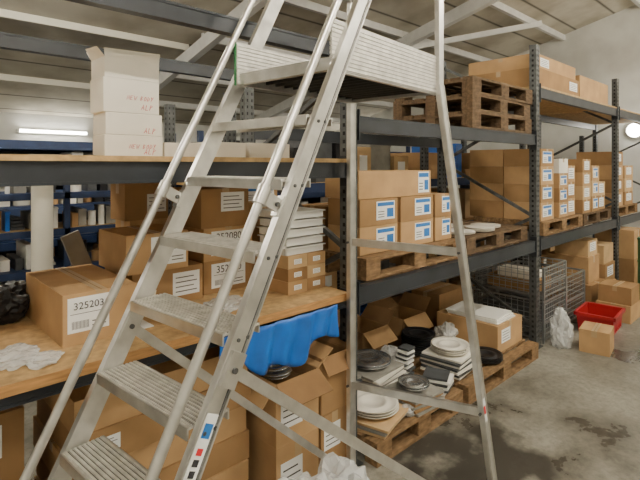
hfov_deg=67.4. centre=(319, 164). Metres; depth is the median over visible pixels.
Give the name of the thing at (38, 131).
lamp
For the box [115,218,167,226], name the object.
cardboard box
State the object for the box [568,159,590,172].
cardboard box
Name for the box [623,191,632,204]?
cardboard box
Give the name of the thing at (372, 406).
dishes
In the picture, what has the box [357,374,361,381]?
sheets
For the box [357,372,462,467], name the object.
wooden pallet
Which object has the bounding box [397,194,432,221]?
cardboard box
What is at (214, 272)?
cardboard box
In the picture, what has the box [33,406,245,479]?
cardboard box
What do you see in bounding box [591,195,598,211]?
cardboard box
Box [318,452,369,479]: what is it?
plastic bag
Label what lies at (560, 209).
cardboard box
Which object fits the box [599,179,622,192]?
cardboard box
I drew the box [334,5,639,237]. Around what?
wall
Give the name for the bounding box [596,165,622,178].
cardboard box
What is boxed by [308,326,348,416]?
cardboard box
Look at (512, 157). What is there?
cardboard box
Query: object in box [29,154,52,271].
support column
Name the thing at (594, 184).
cardboard box
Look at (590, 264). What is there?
cardboard box
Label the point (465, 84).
wooden pallet
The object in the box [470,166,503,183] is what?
cardboard box
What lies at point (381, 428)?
sheets
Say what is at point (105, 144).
cardboard box
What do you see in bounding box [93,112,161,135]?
cardboard box
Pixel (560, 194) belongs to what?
cardboard box
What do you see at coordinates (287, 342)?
tarpaulin
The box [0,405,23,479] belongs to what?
cardboard box
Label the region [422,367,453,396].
sheets
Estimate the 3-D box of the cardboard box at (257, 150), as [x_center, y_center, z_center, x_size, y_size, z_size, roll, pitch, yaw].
[-0.398,-0.082,2.943,0.300,0.090,0.300,0,0,-44]
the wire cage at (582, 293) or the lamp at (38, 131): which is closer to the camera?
the wire cage at (582, 293)
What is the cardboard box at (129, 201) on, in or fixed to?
on the cardboard box at (118, 223)
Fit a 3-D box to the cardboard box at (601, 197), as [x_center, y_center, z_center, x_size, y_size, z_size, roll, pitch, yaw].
[3.685,0.510,6.762,0.320,0.189,0.503,0,0,-44]
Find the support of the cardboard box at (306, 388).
on the cardboard box at (291, 460)
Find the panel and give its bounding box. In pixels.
[60,230,91,265]
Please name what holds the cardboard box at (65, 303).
on the shelf board at (276, 306)
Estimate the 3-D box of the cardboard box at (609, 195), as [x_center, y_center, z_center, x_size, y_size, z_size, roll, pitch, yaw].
[4.201,0.505,7.214,0.450,0.199,0.503,0,0,-44]
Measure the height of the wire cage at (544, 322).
0.427 m
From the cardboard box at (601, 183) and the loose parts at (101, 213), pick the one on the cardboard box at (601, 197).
the cardboard box at (601, 183)
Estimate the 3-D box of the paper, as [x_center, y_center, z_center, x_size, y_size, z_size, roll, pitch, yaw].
[-0.244,1.325,2.696,0.260,0.250,0.310,0,0,-44]
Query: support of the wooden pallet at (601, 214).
on the rack at (12, 173)
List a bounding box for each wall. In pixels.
[0,112,265,142]
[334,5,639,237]
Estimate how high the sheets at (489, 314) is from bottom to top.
0.040 m
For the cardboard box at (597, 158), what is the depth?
7.05 m
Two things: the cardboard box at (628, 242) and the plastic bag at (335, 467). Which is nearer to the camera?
the plastic bag at (335, 467)
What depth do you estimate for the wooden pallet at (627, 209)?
7.26 m
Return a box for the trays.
[257,207,325,255]
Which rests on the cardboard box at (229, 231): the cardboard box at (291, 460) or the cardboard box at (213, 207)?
the cardboard box at (213, 207)
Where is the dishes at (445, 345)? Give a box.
[431,336,469,355]
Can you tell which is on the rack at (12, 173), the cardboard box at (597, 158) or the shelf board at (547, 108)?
the shelf board at (547, 108)
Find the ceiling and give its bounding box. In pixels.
[0,0,634,131]
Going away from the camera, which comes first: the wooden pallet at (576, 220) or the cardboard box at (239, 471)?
the cardboard box at (239, 471)
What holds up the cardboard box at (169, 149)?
on the shelf board at (3, 157)
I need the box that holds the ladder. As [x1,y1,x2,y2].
[19,0,496,479]
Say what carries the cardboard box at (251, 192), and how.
on the cardboard box at (255, 237)
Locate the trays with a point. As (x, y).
(303, 236)
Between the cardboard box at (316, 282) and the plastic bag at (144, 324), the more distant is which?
the cardboard box at (316, 282)
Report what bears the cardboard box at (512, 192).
on the cardboard box at (547, 208)
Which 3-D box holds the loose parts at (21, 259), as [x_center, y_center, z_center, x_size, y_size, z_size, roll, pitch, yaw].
[-3.204,0.728,4.182,1.577,1.184,0.481,0,0,-44]
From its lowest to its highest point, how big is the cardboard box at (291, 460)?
0.361 m
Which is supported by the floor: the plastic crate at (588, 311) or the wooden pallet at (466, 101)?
the plastic crate at (588, 311)
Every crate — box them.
[483,292,552,332]
[574,301,625,334]
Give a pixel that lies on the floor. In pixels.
(571, 413)
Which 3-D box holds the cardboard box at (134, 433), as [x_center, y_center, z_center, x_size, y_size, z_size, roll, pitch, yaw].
[-0.880,1.168,2.438,0.842,0.144,0.622,0,0,-44]
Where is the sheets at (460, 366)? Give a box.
[419,346,472,379]
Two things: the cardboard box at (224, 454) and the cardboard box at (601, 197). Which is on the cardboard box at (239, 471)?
the cardboard box at (224, 454)
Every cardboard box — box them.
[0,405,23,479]
[26,264,136,347]
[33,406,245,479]
[34,459,247,479]
[36,428,248,479]
[37,381,249,453]
[43,346,246,431]
[86,46,159,82]
[90,76,158,114]
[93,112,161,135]
[93,134,162,155]
[99,224,187,275]
[105,259,202,299]
[111,183,167,220]
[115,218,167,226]
[163,142,201,156]
[172,186,247,228]
[183,225,251,261]
[188,258,251,294]
[196,142,245,156]
[246,143,288,157]
[246,340,332,449]
[247,428,318,479]
[248,189,276,202]
[248,203,267,270]
[269,278,306,295]
[273,266,306,282]
[277,253,306,269]
[301,202,327,247]
[306,250,324,265]
[307,263,324,277]
[307,275,324,290]
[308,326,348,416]
[319,405,345,463]
[325,170,430,199]
[328,197,396,227]
[328,223,396,255]
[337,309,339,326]
[357,303,397,349]
[369,292,433,346]
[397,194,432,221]
[397,218,432,243]
[412,281,462,330]
[428,192,450,217]
[433,216,450,240]
[437,308,521,351]
[469,54,574,79]
[470,149,503,165]
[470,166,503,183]
[470,183,503,200]
[470,199,503,217]
[474,68,578,95]
[504,149,553,166]
[504,167,553,184]
[504,184,553,202]
[504,201,553,220]
[547,250,598,284]
[548,278,604,309]
[554,159,567,172]
[554,173,567,187]
[554,187,567,202]
[554,202,567,217]
[555,237,596,256]
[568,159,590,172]
[568,165,574,181]
[568,182,574,198]
[568,198,574,214]
[575,75,607,104]
[575,172,590,185]
[575,186,590,199]
[575,199,590,213]
[576,152,622,164]
[579,321,613,356]
[588,165,598,180]
[591,180,598,195]
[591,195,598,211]
[595,226,639,258]
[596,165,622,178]
[596,299,639,323]
[597,241,612,264]
[598,279,639,305]
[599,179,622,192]
[599,181,604,195]
[599,195,604,208]
[599,260,614,279]
[605,192,622,206]
[619,258,637,282]
[623,165,632,178]
[623,178,632,191]
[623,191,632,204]
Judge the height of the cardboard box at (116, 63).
0.140 m
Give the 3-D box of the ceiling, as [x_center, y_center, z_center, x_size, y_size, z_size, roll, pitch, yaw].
[0.034,-2.930,5.021,15.000,3.900,15.200,0,0,-44]
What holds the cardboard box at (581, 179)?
on the cardboard box at (581, 192)
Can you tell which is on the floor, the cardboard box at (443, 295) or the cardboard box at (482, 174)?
the cardboard box at (443, 295)
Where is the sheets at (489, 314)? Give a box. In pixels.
[446,301,514,324]
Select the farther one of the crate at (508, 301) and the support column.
the crate at (508, 301)
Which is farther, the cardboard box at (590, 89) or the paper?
the cardboard box at (590, 89)
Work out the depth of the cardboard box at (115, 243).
2.53 m
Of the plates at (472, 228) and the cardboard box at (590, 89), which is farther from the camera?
the cardboard box at (590, 89)
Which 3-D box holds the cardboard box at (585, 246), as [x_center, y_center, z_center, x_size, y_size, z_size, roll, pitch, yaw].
[3.357,1.057,6.295,0.360,0.201,0.403,0,0,-44]
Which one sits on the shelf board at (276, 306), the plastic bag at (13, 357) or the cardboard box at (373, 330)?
the plastic bag at (13, 357)
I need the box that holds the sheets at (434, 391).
[384,381,444,416]
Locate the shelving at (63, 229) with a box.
[0,185,114,281]
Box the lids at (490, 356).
[479,346,502,364]
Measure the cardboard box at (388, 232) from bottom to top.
0.185 m
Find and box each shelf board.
[0,154,346,161]
[0,286,346,398]
[514,86,639,124]
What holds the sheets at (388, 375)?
on the wooden pallet at (416, 427)
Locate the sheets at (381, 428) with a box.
[357,403,407,439]
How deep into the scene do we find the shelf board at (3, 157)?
1.92 m
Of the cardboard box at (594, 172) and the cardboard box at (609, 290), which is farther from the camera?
the cardboard box at (594, 172)
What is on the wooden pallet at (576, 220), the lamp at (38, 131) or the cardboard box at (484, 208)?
the cardboard box at (484, 208)
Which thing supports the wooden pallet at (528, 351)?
on the floor
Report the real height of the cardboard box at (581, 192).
0.169 m
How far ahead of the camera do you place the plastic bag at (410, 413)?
3.19 m
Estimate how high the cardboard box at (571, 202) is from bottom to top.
0.199 m
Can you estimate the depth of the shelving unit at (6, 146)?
6.14 m
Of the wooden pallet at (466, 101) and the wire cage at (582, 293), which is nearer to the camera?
the wooden pallet at (466, 101)
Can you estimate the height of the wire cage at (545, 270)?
0.337 m
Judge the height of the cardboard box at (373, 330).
0.473 m
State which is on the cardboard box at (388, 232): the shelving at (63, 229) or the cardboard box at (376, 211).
the cardboard box at (376, 211)
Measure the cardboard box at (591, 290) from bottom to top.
0.331 m
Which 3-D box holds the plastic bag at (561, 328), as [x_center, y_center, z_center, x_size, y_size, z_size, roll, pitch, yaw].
[2.430,1.623,4.818,0.269,0.394,0.205,0,0,-44]
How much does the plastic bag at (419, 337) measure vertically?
0.170 m
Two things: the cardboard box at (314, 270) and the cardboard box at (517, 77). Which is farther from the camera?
the cardboard box at (517, 77)
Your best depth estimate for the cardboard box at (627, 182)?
7.37 m
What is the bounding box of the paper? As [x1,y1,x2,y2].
[253,371,299,384]
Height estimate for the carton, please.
0.200 m
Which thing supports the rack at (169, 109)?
on the floor
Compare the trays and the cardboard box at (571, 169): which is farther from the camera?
the cardboard box at (571, 169)
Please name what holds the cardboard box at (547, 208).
on the wooden pallet at (576, 220)
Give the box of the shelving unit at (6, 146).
[0,130,409,281]
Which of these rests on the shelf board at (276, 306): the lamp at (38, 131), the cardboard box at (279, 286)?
the cardboard box at (279, 286)
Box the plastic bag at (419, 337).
[401,326,435,355]
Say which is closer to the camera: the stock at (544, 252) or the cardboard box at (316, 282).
the cardboard box at (316, 282)
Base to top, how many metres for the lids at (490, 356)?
0.062 m
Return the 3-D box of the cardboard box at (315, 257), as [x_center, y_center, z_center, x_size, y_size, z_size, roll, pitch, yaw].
[-0.124,0.566,3.025,0.148,0.073,0.302,0,0,-44]
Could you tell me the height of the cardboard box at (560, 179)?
0.169 m
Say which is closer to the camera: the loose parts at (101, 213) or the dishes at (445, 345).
the dishes at (445, 345)
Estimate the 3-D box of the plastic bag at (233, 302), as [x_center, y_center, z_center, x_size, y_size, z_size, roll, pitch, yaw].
[-0.495,0.720,2.514,0.232,0.063,0.212,0,0,-44]
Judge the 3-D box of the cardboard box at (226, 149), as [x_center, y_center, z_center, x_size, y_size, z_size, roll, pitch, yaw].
[-0.597,-0.080,2.691,0.300,0.085,0.220,0,0,43]
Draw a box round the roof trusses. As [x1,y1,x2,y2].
[0,0,639,136]
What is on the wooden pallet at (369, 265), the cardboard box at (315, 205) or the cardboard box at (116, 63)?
the cardboard box at (315, 205)
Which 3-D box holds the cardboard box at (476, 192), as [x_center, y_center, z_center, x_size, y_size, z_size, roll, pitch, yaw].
[2.069,0.311,5.731,0.360,0.195,0.412,0,0,-44]
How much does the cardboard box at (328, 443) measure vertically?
0.401 m
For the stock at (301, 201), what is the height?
1.998 m
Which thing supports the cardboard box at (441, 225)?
on the wooden pallet at (369, 265)
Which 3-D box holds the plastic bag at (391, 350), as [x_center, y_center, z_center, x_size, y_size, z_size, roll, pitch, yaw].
[0.584,1.592,4.024,0.239,0.166,0.206,0,0,-23]
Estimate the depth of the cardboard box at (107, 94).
2.20 m
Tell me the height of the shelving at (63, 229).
1.720 m
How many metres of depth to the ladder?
1.75 m
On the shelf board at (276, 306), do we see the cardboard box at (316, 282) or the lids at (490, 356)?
the cardboard box at (316, 282)
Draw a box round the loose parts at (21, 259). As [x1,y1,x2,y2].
[0,185,58,284]
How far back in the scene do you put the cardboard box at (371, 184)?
3.44 m
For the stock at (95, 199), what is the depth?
6.28 m
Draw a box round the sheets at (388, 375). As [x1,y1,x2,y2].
[357,359,405,385]
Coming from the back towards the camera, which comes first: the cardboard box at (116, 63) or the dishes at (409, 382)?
the dishes at (409, 382)
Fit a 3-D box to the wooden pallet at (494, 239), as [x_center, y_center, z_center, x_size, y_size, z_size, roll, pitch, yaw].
[1.364,0.678,4.661,1.180,0.144,0.800,0,0,-44]
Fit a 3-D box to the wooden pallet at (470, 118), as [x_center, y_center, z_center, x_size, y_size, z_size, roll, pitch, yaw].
[1.372,-0.373,4.572,1.150,0.144,0.800,0,0,-44]
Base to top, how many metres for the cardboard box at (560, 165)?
0.169 m
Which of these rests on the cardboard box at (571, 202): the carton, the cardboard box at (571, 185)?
the cardboard box at (571, 185)
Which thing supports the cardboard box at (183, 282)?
on the shelf board at (276, 306)
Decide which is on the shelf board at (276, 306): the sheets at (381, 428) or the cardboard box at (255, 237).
the cardboard box at (255, 237)
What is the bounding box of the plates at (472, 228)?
[451,223,500,234]
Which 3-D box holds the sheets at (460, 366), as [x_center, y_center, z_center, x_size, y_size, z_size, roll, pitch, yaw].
[1.073,1.607,3.971,0.376,0.135,0.379,0,0,42]
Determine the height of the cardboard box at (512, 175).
0.195 m
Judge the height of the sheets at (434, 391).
0.095 m
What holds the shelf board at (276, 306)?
on the rack at (12, 173)
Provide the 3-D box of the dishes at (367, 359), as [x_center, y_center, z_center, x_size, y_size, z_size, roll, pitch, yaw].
[0.380,1.511,3.717,0.340,0.044,0.340,0,0,-44]
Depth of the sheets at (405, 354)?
3.77 m
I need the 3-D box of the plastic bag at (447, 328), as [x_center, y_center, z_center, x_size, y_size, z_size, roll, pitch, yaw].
[1.166,1.563,4.478,0.260,0.224,0.199,0,0,-44]
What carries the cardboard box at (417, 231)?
on the wooden pallet at (369, 265)
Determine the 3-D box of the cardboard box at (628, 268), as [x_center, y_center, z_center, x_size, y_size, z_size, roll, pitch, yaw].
[4.391,1.569,7.051,0.502,0.501,0.500,0,0,-44]
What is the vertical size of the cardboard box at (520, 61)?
0.151 m
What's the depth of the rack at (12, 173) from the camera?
3.14 m
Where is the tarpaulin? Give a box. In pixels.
[219,304,338,375]
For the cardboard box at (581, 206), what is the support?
on the wooden pallet at (601, 214)
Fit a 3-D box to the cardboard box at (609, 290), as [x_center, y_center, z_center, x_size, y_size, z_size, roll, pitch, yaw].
[3.579,1.518,5.746,0.362,0.201,0.340,0,0,-44]
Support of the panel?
on the shelf board at (276, 306)
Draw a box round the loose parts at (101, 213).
[57,184,114,260]
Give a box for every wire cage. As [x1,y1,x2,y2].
[470,255,566,300]
[472,283,566,343]
[497,260,584,321]
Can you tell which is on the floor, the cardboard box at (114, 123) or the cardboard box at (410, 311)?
the cardboard box at (410, 311)
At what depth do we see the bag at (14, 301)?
2.27 m
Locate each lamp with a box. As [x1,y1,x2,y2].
[16,129,88,134]
[626,123,639,137]
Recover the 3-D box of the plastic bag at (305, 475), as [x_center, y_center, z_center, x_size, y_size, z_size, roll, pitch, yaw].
[-0.084,1.608,2.139,0.490,0.423,0.418,0,0,-44]
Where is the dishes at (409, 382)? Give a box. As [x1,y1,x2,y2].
[398,374,429,391]
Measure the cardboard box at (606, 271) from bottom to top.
0.249 m
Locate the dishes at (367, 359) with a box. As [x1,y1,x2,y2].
[357,349,390,369]
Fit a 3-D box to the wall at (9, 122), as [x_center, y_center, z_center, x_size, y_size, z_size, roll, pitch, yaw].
[-5.157,0.370,10.434,15.000,2.900,0.200,0,0,-44]
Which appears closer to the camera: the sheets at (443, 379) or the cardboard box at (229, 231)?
the cardboard box at (229, 231)
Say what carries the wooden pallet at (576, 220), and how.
on the rack at (12, 173)
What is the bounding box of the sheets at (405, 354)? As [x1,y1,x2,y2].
[395,343,415,373]
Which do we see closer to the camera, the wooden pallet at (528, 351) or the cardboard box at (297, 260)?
the cardboard box at (297, 260)
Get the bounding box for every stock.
[0,152,110,257]
[191,140,411,315]
[300,200,307,203]
[390,144,513,293]
[504,158,569,267]
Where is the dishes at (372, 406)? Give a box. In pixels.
[357,390,398,419]
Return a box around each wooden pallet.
[323,238,457,281]
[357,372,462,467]
[393,93,529,118]
[393,110,531,133]
[395,75,531,104]
[412,339,538,403]
[451,220,526,255]
[474,214,582,235]
[567,208,610,225]
[605,203,636,216]
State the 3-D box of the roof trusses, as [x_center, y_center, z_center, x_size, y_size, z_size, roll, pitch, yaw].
[0.104,-2.685,4.949,15.000,3.944,15.048,0,0,-44]
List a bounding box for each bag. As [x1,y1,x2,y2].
[0,280,29,324]
[0,343,39,370]
[24,350,64,369]
[140,291,155,328]
[203,295,241,312]
[278,471,327,479]
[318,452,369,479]
[380,345,397,360]
[402,404,414,416]
[434,321,457,336]
[550,307,573,348]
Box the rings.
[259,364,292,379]
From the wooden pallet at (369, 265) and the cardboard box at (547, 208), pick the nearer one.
the wooden pallet at (369, 265)
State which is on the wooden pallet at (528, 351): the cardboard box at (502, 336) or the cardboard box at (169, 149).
the cardboard box at (502, 336)
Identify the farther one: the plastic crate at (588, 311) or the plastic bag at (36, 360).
the plastic crate at (588, 311)
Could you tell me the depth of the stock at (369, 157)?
5.22 m
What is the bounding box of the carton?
[488,264,550,291]
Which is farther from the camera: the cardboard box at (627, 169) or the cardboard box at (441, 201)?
the cardboard box at (627, 169)
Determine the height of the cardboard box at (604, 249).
0.249 m
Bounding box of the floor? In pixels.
[23,267,639,479]
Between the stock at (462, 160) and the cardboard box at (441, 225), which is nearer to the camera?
the cardboard box at (441, 225)
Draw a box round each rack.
[0,0,639,466]
[164,92,583,290]
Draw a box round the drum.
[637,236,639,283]
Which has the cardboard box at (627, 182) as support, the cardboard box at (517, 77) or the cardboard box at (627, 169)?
the cardboard box at (627, 169)
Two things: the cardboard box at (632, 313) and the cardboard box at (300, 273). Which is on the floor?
the cardboard box at (632, 313)
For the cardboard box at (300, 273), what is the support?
on the cardboard box at (279, 286)
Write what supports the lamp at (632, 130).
attached to the wall at (606, 49)
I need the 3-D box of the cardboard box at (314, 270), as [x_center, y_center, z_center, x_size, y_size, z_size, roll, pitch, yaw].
[-0.124,0.640,3.025,0.148,0.073,0.302,0,0,-44]
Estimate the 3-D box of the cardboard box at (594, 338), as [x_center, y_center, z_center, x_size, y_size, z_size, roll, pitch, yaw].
[2.731,1.709,4.738,0.260,0.221,0.302,0,0,38]
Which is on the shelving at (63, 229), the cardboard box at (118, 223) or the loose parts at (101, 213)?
the loose parts at (101, 213)

